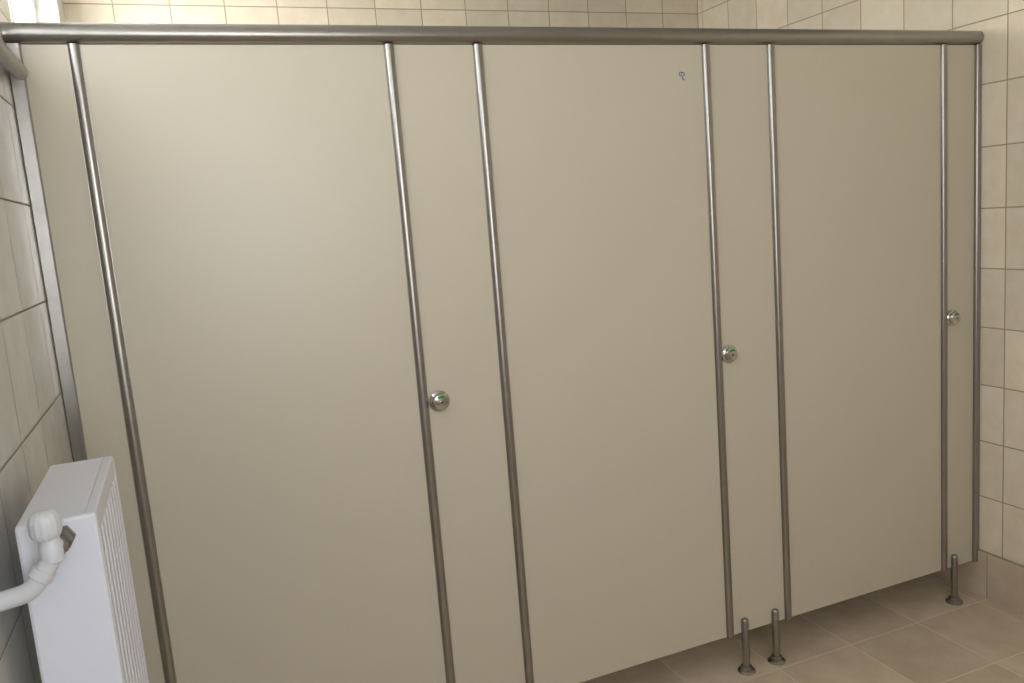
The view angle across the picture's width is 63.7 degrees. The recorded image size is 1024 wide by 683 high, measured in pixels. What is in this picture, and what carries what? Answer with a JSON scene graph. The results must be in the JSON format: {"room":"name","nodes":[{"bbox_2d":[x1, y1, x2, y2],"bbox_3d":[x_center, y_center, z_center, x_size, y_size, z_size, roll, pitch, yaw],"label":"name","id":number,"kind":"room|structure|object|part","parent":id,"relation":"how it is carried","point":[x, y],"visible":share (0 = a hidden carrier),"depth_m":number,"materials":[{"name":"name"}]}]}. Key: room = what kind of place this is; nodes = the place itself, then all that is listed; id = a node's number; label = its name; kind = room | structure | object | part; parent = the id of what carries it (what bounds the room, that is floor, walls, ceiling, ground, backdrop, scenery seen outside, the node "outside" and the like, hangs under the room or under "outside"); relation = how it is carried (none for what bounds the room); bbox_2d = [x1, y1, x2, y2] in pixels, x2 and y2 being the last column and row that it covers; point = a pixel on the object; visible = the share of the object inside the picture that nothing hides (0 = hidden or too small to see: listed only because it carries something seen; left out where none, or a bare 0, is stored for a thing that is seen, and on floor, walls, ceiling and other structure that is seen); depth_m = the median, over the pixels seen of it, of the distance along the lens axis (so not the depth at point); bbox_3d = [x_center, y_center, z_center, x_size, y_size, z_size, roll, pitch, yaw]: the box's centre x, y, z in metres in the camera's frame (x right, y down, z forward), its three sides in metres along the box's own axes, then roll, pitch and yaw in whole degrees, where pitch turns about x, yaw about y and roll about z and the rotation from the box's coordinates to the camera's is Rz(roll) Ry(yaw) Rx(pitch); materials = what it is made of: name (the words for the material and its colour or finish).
{"room":"public restroom","nodes":[
{"label":"public restroom","id":0,"kind":"room"},
{"bbox_2d":[0,0,72,682],"bbox_3d":[-0.866,0.157,1.202,0.200,2.560,5.013,-8,9,-21],"label":"wall","id":1,"kind":"structure","parent":0,"point":[34,437],"depth_m":1.52,"materials":[{"name":"tile"}]},
{"bbox_2d":[0,38,27,79],"bbox_3d":[-0.579,-0.437,0.581,0.038,0.032,2.584,-8,9,-21],"label":"wall rail","id":2,"kind":"object","parent":1,"relation":"attached to","point":[11,63],"visible":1,"depth_m":1.64,"materials":[{"name":"metal"}]},
{"bbox_2d":[8,0,37,21],"bbox_3d":[-1.485,-0.959,2.391,0.060,0.420,1.190,-8,9,-21],"label":"window","id":3,"kind":"structure","parent":1,"relation":"in","point":[14,1],"depth_m":2.87,"materials":[{"name":"white plastic"}]},
{"bbox_3d":[-1.483,-0.934,2.395,0.060,0.370,0.050,-8,9,-21],"label":"mullion","id":4,"kind":"part","parent":3,"relation":"part of","materials":[{"name":"white"}]},
{"bbox_3d":[-1.696,-0.997,2.920,0.060,0.370,0.050,-8,9,-21],"label":"mullion","id":5,"kind":"part","parent":3,"relation":"part of","materials":[{"name":"white"}]},
{"bbox_2d":[0,456,148,682],"bbox_3d":[-0.653,0.658,1.296,0.140,0.929,0.414,-8,9,-21],"label":"panel radiator","id":6,"kind":"object","parent":1,"relation":"attached to","point":[77,588],"visible":1,"depth_m":1.15,"materials":[{"name":"metal"}]},
{"bbox_3d":[-0.609,0.664,1.356,0.015,0.833,0.317,-8,9,-21],"label":"panel","id":7,"kind":"part","parent":6,"relation":"part of","materials":[{"name":"metal"}]},
{"bbox_2d":[63,0,698,27],"bbox_3d":[-0.330,-0.309,3.978,2.910,2.560,0.200,-8,9,-21],"label":"wall","id":8,"kind":"structure","parent":0,"point":[516,13],"depth_m":3.66,"materials":[{"name":"tile"}]},
{"bbox_2d":[580,574,1023,682],"bbox_3d":[0.676,1.266,1.961,3.310,0.100,5.013,-8,9,-21],"label":"floor","id":9,"kind":"structure","parent":0,"point":[908,631],"depth_m":2.81,"materials":[{"name":"tile"}]},
{"bbox_2d":[5,43,176,682],"bbox_3d":[-0.943,0.336,1.943,0.146,1.996,0.065,-8,9,-21],"label":"panel","id":10,"kind":"object","parent":9,"relation":"on","point":[44,101],"depth_m":1.87,"materials":[{"name":"beige laminate"}]},
{"bbox_3d":[-0.892,0.262,1.952,0.027,1.860,0.012,-8,9,-21],"label":"hinge strip","id":11,"kind":"part","parent":10,"relation":"part of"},
{"bbox_2d":[80,45,445,682],"bbox_3d":[-0.569,0.214,2.093,0.708,1.860,0.018,-8,9,-21],"label":"leaf","id":12,"kind":"object","parent":10,"relation":"attached to","point":[250,192],"visible":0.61,"depth_m":2.05,"materials":[{"name":"beige laminate"}]},
{"bbox_2d":[394,44,533,682],"bbox_3d":[-0.113,0.221,2.263,0.250,1.996,0.058,-8,9,-21],"label":"panel","id":13,"kind":"object","parent":9,"relation":"on","point":[437,85],"depth_m":2.24,"materials":[{"name":"beige laminate"}]},
{"bbox_2d":[383,44,455,682],"bbox_3d":[-0.235,0.170,2.208,0.027,1.860,0.012,-8,9,-21],"label":"metal edge strip","id":14,"kind":"object","parent":13,"relation":"attached to","point":[389,54],"visible":1,"depth_m":2.18,"materials":[{"name":"silver metal"}]},
{"bbox_2d":[429,390,449,411],"bbox_3d":[-0.193,0.161,2.215,0.057,0.057,0.023,-8,9,-21],"label":"door knob","id":15,"kind":"object","parent":14,"relation":"attached to","point":[434,403],"depth_m":2.21,"materials":[{"name":"grey metal"}]},
{"bbox_2d":[1,22,983,44],"bbox_3d":[0.250,-0.851,2.295,2.909,0.047,0.047,-8,9,-21],"label":"rail","id":16,"kind":"object","parent":13,"relation":"on","point":[30,33],"visible":0.93,"depth_m":2.10,"materials":[{"name":"metal"}]},
{"bbox_3d":[-0.015,0.139,2.293,0.027,1.860,0.012,-8,9,-21],"label":"hinge strip","id":17,"kind":"part","parent":13,"relation":"part of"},
{"bbox_2d":[482,45,726,682],"bbox_3d":[0.308,0.092,2.434,0.708,1.860,0.018,-8,9,-21],"label":"leaf","id":18,"kind":"object","parent":13,"relation":"attached to","point":[598,152],"visible":0.86,"depth_m":2.41,"materials":[{"name":"beige laminate"}]},
{"bbox_2d":[709,44,791,675],"bbox_3d":[0.763,0.098,2.603,0.247,1.996,0.058,-8,9,-21],"label":"panel","id":19,"kind":"object","parent":9,"relation":"on","point":[739,82],"depth_m":2.59,"materials":[{"name":"beige laminate"}]},
{"bbox_2d":[701,44,733,637],"bbox_3d":[0.641,0.047,2.549,0.027,1.860,0.012,-8,9,-21],"label":"metal edge strip","id":20,"kind":"object","parent":19,"relation":"attached to","point":[705,49],"visible":1,"depth_m":2.53,"materials":[{"name":"silver metal"}]},
{"bbox_2d":[722,345,737,362],"bbox_3d":[0.678,0.040,2.554,0.057,0.057,0.023,-8,9,-21],"label":"door knob","id":21,"kind":"object","parent":20,"relation":"attached to","point":[727,356],"depth_m":2.55,"materials":[{"name":"grey metal"}]},
{"bbox_3d":[0.859,0.017,2.634,0.027,1.860,0.012,-8,9,-21],"label":"hinge strip","id":22,"kind":"part","parent":19,"relation":"part of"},
{"bbox_2d":[774,45,940,616],"bbox_3d":[1.184,-0.031,2.775,0.712,1.860,0.018,-8,9,-21],"label":"leaf","id":23,"kind":"object","parent":19,"relation":"attached to","point":[858,126],"visible":1,"depth_m":2.75,"materials":[{"name":"beige laminate"}]},
{"bbox_2d":[946,44,981,605],"bbox_3d":[1.603,-0.020,2.936,0.169,1.996,0.058,-9,10,-27],"label":"panel","id":24,"kind":"object","parent":9,"relation":"on","point":[964,61],"visible":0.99,"depth_m":2.92,"materials":[{"name":"beige laminate"}]},
{"bbox_2d":[940,44,947,570],"bbox_3d":[1.519,-0.075,2.891,0.027,1.860,0.012,-8,9,-21],"label":"metal edge strip","id":25,"kind":"object","parent":24,"relation":"attached to","point":[944,47],"visible":1,"depth_m":2.88,"materials":[{"name":"silver metal"}]},
{"bbox_2d":[947,310,960,325],"bbox_3d":[1.554,-0.083,2.895,0.057,0.057,0.023,-8,9,-21],"label":"door knob","id":26,"kind":"object","parent":25,"relation":"attached to","point":[951,318],"depth_m":2.89,"materials":[{"name":"grey metal"}]},
{"bbox_2d":[698,0,1023,565],"bbox_3d":[2.007,-0.245,2.321,0.200,2.560,5.013,-8,9,-21],"label":"wall","id":27,"kind":"structure","parent":0,"point":[1001,22],"depth_m":2.89,"materials":[{"name":"tile"}]},
{"bbox_2d":[931,549,1023,614],"bbox_3d":[2.005,0.941,2.462,0.009,0.180,4.613,-8,9,-21],"label":"baseboard","id":28,"kind":"structure","parent":27,"relation":"attached to","point":[998,580],"depth_m":3.03,"materials":[{"name":"tile"}]}
]}

